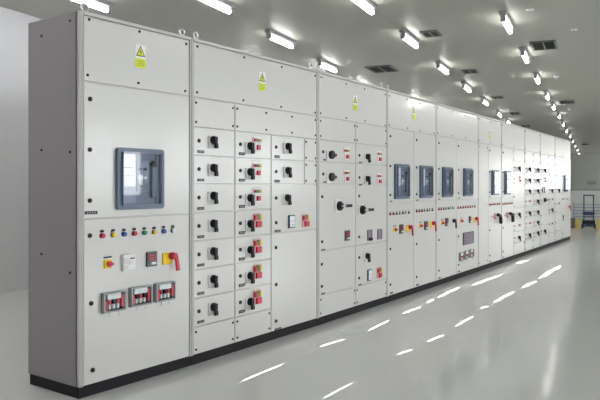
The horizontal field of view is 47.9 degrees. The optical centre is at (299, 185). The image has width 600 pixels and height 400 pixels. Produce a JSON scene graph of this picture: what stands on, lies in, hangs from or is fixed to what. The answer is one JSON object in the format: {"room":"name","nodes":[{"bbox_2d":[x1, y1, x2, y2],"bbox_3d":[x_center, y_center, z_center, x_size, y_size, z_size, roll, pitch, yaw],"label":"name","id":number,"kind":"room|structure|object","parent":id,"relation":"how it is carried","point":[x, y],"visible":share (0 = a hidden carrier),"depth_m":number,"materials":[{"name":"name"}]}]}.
{"room":"electrical room","nodes":[
{"label":"electrical room","id":0,"kind":"room"},
{"bbox_2d":[0,6,43,292],"bbox_3d":[2.678,-0.395,21.483,0.152,3.210,51.500,0,0,24],"label":"wall","id":1,"kind":"structure","parent":0,"point":[13,24],"depth_m":7.71,"materials":[{"name":"white paint"}]},
{"bbox_2d":[0,225,599,399],"bbox_3d":[11.035,1.260,17.818,18.500,0.100,51.900,0,0,24],"label":"floor","id":2,"kind":"structure","parent":0,"point":[526,327],"depth_m":4.97,"materials":[{"name":"grey concrete"}]},
{"bbox_2d":[28,3,190,398],"bbox_3d":[-1.175,0.081,4.299,0.548,2.258,0.885,0,0,36],"label":"tall cabinet","id":3,"kind":"object","parent":2,"relation":"on","point":[109,99],"visible":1,"depth_m":4.03,"materials":[{"name":"white metal"}]},
{"bbox_2d":[162,252,172,264],"bbox_3d":[-0.853,0.471,4.345,0.008,0.075,0.085,0,0,36],"label":"switch plate","id":4,"kind":"object","parent":3,"relation":"attached to","point":[165,256],"depth_m":4.33,"materials":[{"name":"yellow plastic"}]},
{"bbox_2d":[190,31,317,364],"bbox_3d":[-0.476,0.081,5.298,0.546,2.258,1.556,0,0,34],"label":"tall cabinet","id":5,"kind":"object","parent":2,"relation":"on","point":[254,117],"visible":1,"depth_m":5.04,"materials":[{"name":"white metal"}]},
{"bbox_2d":[208,163,213,175],"bbox_3d":[-0.615,-0.107,4.681,0.008,0.090,0.066,0,0,34],"label":"switch plate","id":6,"kind":"object","parent":5,"relation":"attached to","point":[210,165],"depth_m":4.66,"materials":[{"name":"white"}]},
{"bbox_2d":[208,219,213,231],"bbox_3d":[-0.615,0.279,4.681,0.008,0.090,0.066,0,0,34],"label":"switch plate","id":7,"kind":"object","parent":5,"relation":"attached to","point":[210,221],"depth_m":4.66,"materials":[{"name":"white"}]},
{"bbox_2d":[208,247,213,259],"bbox_3d":[-0.615,0.472,4.681,0.008,0.090,0.066,0,0,34],"label":"switch plate","id":8,"kind":"object","parent":5,"relation":"attached to","point":[210,249],"depth_m":4.66,"materials":[{"name":"white metal"}]},
{"bbox_2d":[208,135,214,148],"bbox_3d":[-0.615,-0.300,4.681,0.008,0.090,0.066,0,0,34],"label":"switch plate","id":9,"kind":"object","parent":5,"relation":"attached to","point":[211,145],"depth_m":4.66,"materials":[{"name":"white"}]},
{"bbox_2d":[208,191,214,203],"bbox_3d":[-0.615,0.086,4.681,0.008,0.090,0.066,0,0,34],"label":"switch plate","id":10,"kind":"object","parent":5,"relation":"attached to","point":[211,200],"depth_m":4.66,"materials":[{"name":"white metal"}]},
{"bbox_2d":[208,274,214,287],"bbox_3d":[-0.615,0.665,4.681,0.008,0.090,0.066,0,0,34],"label":"switch plate","id":11,"kind":"object","parent":5,"relation":"attached to","point":[211,284],"depth_m":4.66,"materials":[{"name":"white plastic"}]},
{"bbox_2d":[208,302,214,315],"bbox_3d":[-0.615,0.858,4.681,0.008,0.090,0.066,0,0,34],"label":"switch plate","id":12,"kind":"object","parent":5,"relation":"attached to","point":[211,312],"depth_m":4.66,"materials":[{"name":"white"}]},
{"bbox_2d":[245,142,250,153],"bbox_3d":[-0.385,-0.279,5.017,0.008,0.090,0.066,0,0,34],"label":"switch plate","id":13,"kind":"object","parent":5,"relation":"attached to","point":[247,144],"depth_m":5.00,"materials":[{"name":"white"}]},
{"bbox_2d":[245,168,250,179],"bbox_3d":[-0.385,-0.086,5.017,0.008,0.090,0.066,0,0,34],"label":"switch plate","id":14,"kind":"object","parent":5,"relation":"attached to","point":[247,170],"depth_m":5.00,"materials":[{"name":"white metal"}]},
{"bbox_2d":[245,194,250,205],"bbox_3d":[-0.385,0.107,5.017,0.008,0.090,0.066,0,0,34],"label":"switch plate","id":15,"kind":"object","parent":5,"relation":"attached to","point":[247,196],"depth_m":5.00,"materials":[{"name":"white"}]},
{"bbox_2d":[245,219,250,231],"bbox_3d":[-0.385,0.300,5.017,0.008,0.090,0.066,0,0,34],"label":"switch plate","id":16,"kind":"object","parent":5,"relation":"attached to","point":[247,221],"depth_m":5.00,"materials":[{"name":"white"}]},
{"bbox_2d":[245,245,250,257],"bbox_3d":[-0.385,0.493,5.017,0.008,0.090,0.066,0,0,34],"label":"switch plate","id":17,"kind":"object","parent":5,"relation":"attached to","point":[247,247],"depth_m":5.00,"materials":[{"name":"white metal"}]},
{"bbox_2d":[245,271,250,283],"bbox_3d":[-0.385,0.686,5.017,0.008,0.090,0.066,0,0,34],"label":"switch plate","id":18,"kind":"object","parent":5,"relation":"attached to","point":[247,273],"depth_m":5.00,"materials":[{"name":"white metal"}]},
{"bbox_2d":[245,297,250,309],"bbox_3d":[-0.385,0.879,5.017,0.008,0.090,0.066,0,0,34],"label":"switch plate","id":19,"kind":"object","parent":5,"relation":"attached to","point":[247,299],"depth_m":5.00,"materials":[{"name":"white plastic"}]},
{"bbox_2d":[283,194,287,204],"bbox_3d":[-0.115,0.114,5.410,0.008,0.090,0.066,0,0,34],"label":"switch plate","id":20,"kind":"object","parent":5,"relation":"attached to","point":[285,196],"depth_m":5.39,"materials":[{"name":"white metal"}]},
{"bbox_2d":[284,142,288,153],"bbox_3d":[-0.111,-0.299,5.416,0.008,0.090,0.066,0,0,34],"label":"switch plate","id":21,"kind":"object","parent":5,"relation":"attached to","point":[286,144],"depth_m":5.40,"materials":[{"name":"white"}]},
{"bbox_2d":[284,166,288,177],"bbox_3d":[-0.111,-0.106,5.416,0.008,0.090,0.066,0,0,34],"label":"switch plate","id":22,"kind":"object","parent":5,"relation":"attached to","point":[286,168],"depth_m":5.40,"materials":[{"name":"white plastic"}]},
{"bbox_2d":[317,65,387,325],"bbox_3d":[0.339,0.081,6.504,0.555,2.258,1.353,0,0,33],"label":"tall cabinet","id":23,"kind":"object","parent":2,"relation":"on","point":[352,114],"visible":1,"depth_m":6.31,"materials":[{"name":"white metal"}]},
{"bbox_2d":[326,172,330,183],"bbox_3d":[0.253,-0.066,5.954,0.008,0.100,0.078,0,0,33],"label":"switch plate","id":24,"kind":"object","parent":23,"relation":"attached to","point":[328,174],"depth_m":5.94,"materials":[{"name":"white metal"}]},
{"bbox_2d":[326,150,330,160],"bbox_3d":[0.253,-0.262,5.954,0.008,0.100,0.078,0,0,33],"label":"switch plate","id":25,"kind":"object","parent":23,"relation":"attached to","point":[328,152],"depth_m":5.94,"materials":[{"name":"white"}]},
{"bbox_2d":[335,199,340,212],"bbox_3d":[0.343,0.187,6.091,0.008,0.120,0.110,0,0,33],"label":"switch plate","id":26,"kind":"object","parent":23,"relation":"attached to","point":[337,201],"depth_m":6.06,"materials":[{"name":"white"}]},
{"bbox_2d":[358,204,363,215],"bbox_3d":[0.583,0.236,6.456,0.008,0.120,0.110,0,0,33],"label":"switch plate","id":27,"kind":"object","parent":23,"relation":"attached to","point":[360,206],"depth_m":6.43,"materials":[{"name":"white metal"}]},
{"bbox_2d":[386,84,436,302],"bbox_3d":[1.074,0.081,7.641,0.548,2.258,1.347,0,0,33],"label":"tall cabinet","id":28,"kind":"object","parent":2,"relation":"on","point":[412,224],"visible":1,"depth_m":7.44,"materials":[{"name":"white metal"}]},
{"bbox_2d":[436,103,478,285],"bbox_3d":[1.873,0.110,8.890,0.548,2.200,1.610,0,0,32],"label":"tall cabinet","id":29,"kind":"object","parent":2,"relation":"on","point":[457,130],"visible":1,"depth_m":8.69,"materials":[{"name":"white metal"}]},
{"bbox_2d":[478,115,502,270],"bbox_3d":[2.619,0.110,10.055,0.563,2.200,1.147,0,0,32],"label":"tall cabinet","id":30,"kind":"object","parent":2,"relation":"on","point":[490,130],"visible":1,"depth_m":9.93,"materials":[{"name":"white metal"}]},
{"bbox_2d":[501,121,524,262],"bbox_3d":[3.312,0.110,11.158,0.563,2.200,1.446,0,0,32],"label":"tall cabinet","id":31,"kind":"object","parent":2,"relation":"on","point":[513,136],"visible":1,"depth_m":11.02,"materials":[{"name":"white metal"}]},
{"bbox_2d":[524,128,539,254],"bbox_3d":[3.997,0.110,12.269,0.546,2.200,1.153,0,0,32],"label":"tall cabinet","id":32,"kind":"object","parent":2,"relation":"on","point":[532,138],"visible":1,"depth_m":12.12,"materials":[{"name":"white metal"}]},
{"bbox_2d":[540,132,554,249],"bbox_3d":[4.657,0.110,13.319,0.555,2.200,1.316,0,0,32],"label":"tall cabinet","id":33,"kind":"object","parent":2,"relation":"on","point":[547,142],"visible":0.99,"depth_m":13.16,"materials":[{"name":"white metal"}]},
{"bbox_2d":[555,137,570,243],"bbox_3d":[5.448,0.110,14.596,0.548,2.200,1.678,0,0,32],"label":"tall cabinet","id":34,"kind":"object","parent":2,"relation":"on","point":[562,146],"visible":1,"depth_m":14.42,"materials":[{"name":"white metal"}]},
{"bbox_2d":[571,218,574,227],"bbox_3d":[7.765,1.070,19.200,0.122,0.280,0.312,0,0,24],"label":"crate","id":35,"kind":"object","parent":2,"relation":"on","point":[572,219],"visible":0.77,"depth_m":19.06,"materials":[{"name":"brown cardboard"}]},
{"bbox_2d":[576,219,580,228],"bbox_3d":[7.836,1.080,19.000,0.142,0.260,0.312,0,0,24],"label":"crate","id":36,"kind":"object","parent":2,"relation":"on","point":[578,221],"visible":0.99,"depth_m":18.86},
{"bbox_2d":[573,202,599,220],"bbox_3d":[8.456,0.850,19.750,0.867,0.720,0.348,0,0,24],"label":"wire rack","id":37,"kind":"object","parent":2,"relation":"on","point":[573,202],"visible":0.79,"depth_m":19.69,"materials":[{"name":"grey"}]},
{"bbox_2d":[581,195,595,228],"bbox_3d":[8.071,0.738,18.876,0.380,0.945,0.710,0,0,24],"label":"hand truck","id":38,"kind":"object","parent":2,"relation":"on","point":[585,223],"visible":1,"depth_m":19.00,"materials":[{"name":"blue"}]},
{"bbox_2d":[596,219,599,228],"bbox_3d":[8.300,1.080,18.700,0.192,0.260,0.312,0,0,24],"label":"crate","id":39,"kind":"object","parent":2,"relation":"on","point":[597,220],"visible":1,"depth_m":18.58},
{"bbox_2d":[0,0,599,153],"bbox_3d":[11.035,-2.000,17.818,18.500,0.001,51.900,0,0,24],"label":"ceiling","id":40,"kind":"structure","parent":0,"point":[341,33],"depth_m":9.32,"materials":[{"name":"grey paint"}]},
{"bbox_2d":[72,0,112,13],"bbox_3d":[-2.246,-1.941,7.053,0.080,0.118,0.820,0,0,24],"label":"ceiling lamp","id":41,"kind":"object","parent":40,"relation":"attached to","point":[105,6],"visible":0.95,"depth_m":7.24,"materials":[{"name":"grey plastic"}]},
{"bbox_2d":[200,0,234,14],"bbox_3d":[-0.916,-1.941,7.111,0.080,0.118,0.820,0,0,24],"label":"ceiling lamp","id":42,"kind":"object","parent":40,"relation":"attached to","point":[225,6],"visible":1,"depth_m":7.25,"materials":[{"name":"grey plastic"}]},
{"bbox_2d":[265,29,295,48],"bbox_3d":[-0.253,-1.941,8.997,0.080,0.118,0.820,0,0,24],"label":"ceiling lamp","id":43,"kind":"object","parent":40,"relation":"attached to","point":[273,35],"visible":1,"depth_m":8.92,"materials":[{"name":"grey plastic"}]},
{"bbox_2d":[271,36,292,48],"bbox_3d":[-0.253,-1.910,8.997,0.052,0.052,0.680,0,0,24],"label":"diffuser","id":44,"kind":"object","parent":43,"relation":"attached to","point":[282,40],"depth_m":9.03,"materials":[{"name":"white plastic"}]},
{"bbox_2d":[316,58,338,72],"bbox_3d":[0.456,-1.941,10.991,0.080,0.118,0.820,0,0,24],"label":"ceiling lamp","id":45,"kind":"object","parent":40,"relation":"attached to","point":[323,63],"visible":0.97,"depth_m":10.90,"materials":[{"name":"grey plastic"}]},
{"bbox_2d":[320,64,336,72],"bbox_3d":[0.456,-1.910,10.991,0.052,0.052,0.680,0,0,24],"label":"diffuser","id":46,"kind":"object","parent":45,"relation":"attached to","point":[331,67],"depth_m":11.03,"materials":[{"name":"white plastic"}]},
{"bbox_2d":[352,0,376,15],"bbox_3d":[0.657,-1.941,7.151,0.080,0.118,0.820,0,0,24],"label":"ceiling lamp","id":47,"kind":"object","parent":40,"relation":"attached to","point":[368,6],"visible":1,"depth_m":7.27,"materials":[{"name":"grey plastic"}]},
{"bbox_2d":[364,65,398,72],"bbox_3d":[1.404,-1.990,11.558,0.437,0.020,0.600,0,0,24],"label":"ceiling vent","id":48,"kind":"object","parent":40,"relation":"in","point":[381,68],"visible":1,"depth_m":11.53,"materials":[{"name":"grey metal"}]},
{"bbox_2d":[369,66,395,71],"bbox_3d":[1.404,-1.993,11.558,0.397,0.014,0.560,0,0,24],"label":"vent grille","id":49,"kind":"object","parent":48,"relation":"attached to","point":[372,68],"depth_m":11.54,"materials":[{"name":"grey metal"}]},
{"bbox_2d":[399,29,419,48],"bbox_3d":[1.466,-1.941,8.997,0.080,0.118,0.820,0,0,24],"label":"ceiling lamp","id":50,"kind":"object","parent":40,"relation":"attached to","point":[405,35],"visible":1,"depth_m":8.89,"materials":[{"name":"grey plastic"}]},
{"bbox_2d":[403,36,417,48],"bbox_3d":[1.466,-1.910,8.997,0.052,0.052,0.680,0,0,24],"label":"diffuser","id":51,"kind":"object","parent":50,"relation":"attached to","point":[411,40],"depth_m":9.02,"materials":[{"name":"white plastic"}]},
{"bbox_2d":[420,30,441,37],"bbox_3d":[1.720,-1.990,8.864,0.223,0.020,0.326,0,0,24],"label":"ceiling vent","id":52,"kind":"object","parent":40,"relation":"in","point":[429,33],"visible":1,"depth_m":8.84,"materials":[{"name":"grey metal"}]},
{"bbox_2d":[423,32,438,35],"bbox_3d":[1.720,-1.993,8.864,0.183,0.014,0.286,0,0,24],"label":"vent grille","id":53,"kind":"object","parent":52,"relation":"attached to","point":[424,33],"depth_m":8.85,"materials":[{"name":"grey metal"}]},
{"bbox_2d":[435,60,449,74],"bbox_3d":[2.369,-1.941,11.182,0.080,0.118,0.820,0,0,24],"label":"ceiling lamp","id":54,"kind":"object","parent":40,"relation":"attached to","point":[440,65],"visible":1,"depth_m":11.05,"materials":[{"name":"grey plastic"}]},
{"bbox_2d":[438,66,448,74],"bbox_3d":[2.369,-1.910,11.182,0.052,0.052,0.680,0,0,24],"label":"diffuser","id":55,"kind":"object","parent":54,"relation":"attached to","point":[445,69],"depth_m":11.20,"materials":[{"name":"white plastic"}]},
{"bbox_2d":[461,82,471,92],"bbox_3d":[3.312,-1.941,13.388,0.080,0.118,0.820,0,0,24],"label":"ceiling lamp","id":56,"kind":"object","parent":40,"relation":"attached to","point":[466,86],"visible":1,"depth_m":13.29,"materials":[{"name":"grey plastic"}]},
{"bbox_2d":[461,69,477,73],"bbox_3d":[2.975,-1.990,11.811,0.238,0.020,0.331,0,0,24],"label":"ceiling vent","id":57,"kind":"object","parent":40,"relation":"in","point":[470,71],"visible":1,"depth_m":11.78,"materials":[{"name":"grey metal"}]},
{"bbox_2d":[481,97,488,105],"bbox_3d":[4.293,-1.941,15.665,0.080,0.118,0.820,0,0,24],"label":"ceiling lamp","id":58,"kind":"object","parent":40,"relation":"attached to","point":[485,101],"visible":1,"depth_m":15.52,"materials":[{"name":"grey plastic"}]},
{"bbox_2d":[491,96,503,98],"bbox_3d":[4.473,-1.990,15.289,0.250,0.020,0.416,0,0,24],"label":"ceiling vent","id":59,"kind":"object","parent":40,"relation":"in","point":[492,97],"visible":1,"depth_m":15.27,"materials":[{"name":"grey metal"}]},
{"bbox_2d":[495,110,501,116],"bbox_3d":[5.407,-1.941,18.339,0.080,0.118,0.820,0,0,24],"label":"ceiling lamp","id":60,"kind":"object","parent":40,"relation":"attached to","point":[498,112],"visible":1,"depth_m":18.10,"materials":[{"name":"grey plastic"}]},
{"bbox_2d":[499,10,513,34],"bbox_3d":[2.482,-1.941,8.093,0.080,0.118,0.820,0,0,24],"label":"ceiling lamp","id":61,"kind":"object","parent":40,"relation":"attached to","point":[505,19],"visible":1,"depth_m":7.94,"materials":[{"name":"grey plastic"}]},
{"bbox_2d":[502,20,511,33],"bbox_3d":[2.482,-1.910,8.093,0.052,0.052,0.680,0,0,24],"label":"diffuser","id":62,"kind":"object","parent":61,"relation":"attached to","point":[507,23],"depth_m":8.11,"materials":[{"name":"white plastic"}]},
{"bbox_2d":[508,112,520,114],"bbox_3d":[5.941,-1.990,18.672,0.270,0.020,0.600,0,0,24],"label":"ceiling vent","id":63,"kind":"object","parent":40,"relation":"in","point":[510,113],"visible":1,"depth_m":18.68,"materials":[{"name":"grey metal"}]},
{"bbox_2d":[519,47,529,63],"bbox_3d":[3.376,-1.941,10.128,0.080,0.118,0.820,0,0,24],"label":"ceiling lamp","id":64,"kind":"object","parent":40,"relation":"attached to","point":[523,52],"visible":1,"depth_m":9.92,"materials":[{"name":"grey plastic"}]},
{"bbox_2d":[533,72,540,83],"bbox_3d":[4.299,-1.941,12.244,0.080,0.118,0.820,0,0,24],"label":"ceiling lamp","id":65,"kind":"object","parent":40,"relation":"attached to","point":[537,78],"visible":1,"depth_m":12.04,"materials":[{"name":"grey plastic"}]},
{"bbox_2d":[530,40,557,50],"bbox_3d":[3.472,-1.990,9.605,0.339,0.020,0.600,0,0,24],"label":"ceiling vent","id":66,"kind":"object","parent":40,"relation":"in","point":[546,44],"visible":1,"depth_m":9.59,"materials":[{"name":"grey metal"}]},
{"bbox_2d":[532,42,554,49],"bbox_3d":[3.472,-1.993,9.605,0.299,0.014,0.560,0,0,24],"label":"vent grille","id":67,"kind":"object","parent":66,"relation":"attached to","point":[535,45],"depth_m":9.63,"materials":[{"name":"grey metal"}]},
{"bbox_2d":[544,90,549,99],"bbox_3d":[5.343,-1.941,14.601,0.080,0.118,0.820,0,0,24],"label":"ceiling lamp","id":68,"kind":"object","parent":40,"relation":"attached to","point":[546,93],"visible":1,"depth_m":14.34,"materials":[{"name":"grey plastic"}]},
{"bbox_2d":[550,102,555,109],"bbox_3d":[6.216,-1.941,16.571,0.080,0.118,0.820,0,0,24],"label":"ceiling lamp","id":69,"kind":"object","parent":40,"relation":"attached to","point":[553,105],"visible":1,"depth_m":16.23,"materials":[{"name":"grey plastic"}]},
{"bbox_2d":[559,100,574,103],"bbox_3d":[6.391,-1.990,16.158,0.346,0.020,0.600,0,0,24],"label":"ceiling vent","id":70,"kind":"object","parent":40,"relation":"in","point":[562,101],"visible":1,"depth_m":16.14,"materials":[{"name":"grey metal"}]},
{"bbox_2d":[571,154,599,188],"bbox_3d":[21.406,-0.395,41.469,18.100,3.210,0.153,0,0,24],"label":"wall","id":71,"kind":"structure","parent":0,"point":[584,167],"depth_m":42.85,"materials":[{"name":"grey paint"}]},
{"bbox_2d":[587,181,596,184],"bbox_3d":[18.441,-0.150,42.633,0.540,0.200,0.100,0,0,24],"label":"wall box","id":72,"kind":"object","parent":71,"relation":"attached to","point":[588,182],"visible":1,"depth_m":42.60,"materials":[{"name":"grey metal"}]},
{"bbox_2d":[571,190,599,224],"bbox_3d":[7.576,0.682,21.136,9.100,1.055,0.082,0,0,24],"label":"wall partition","id":73,"kind":"structure","parent":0,"point":[576,195],"depth_m":20.60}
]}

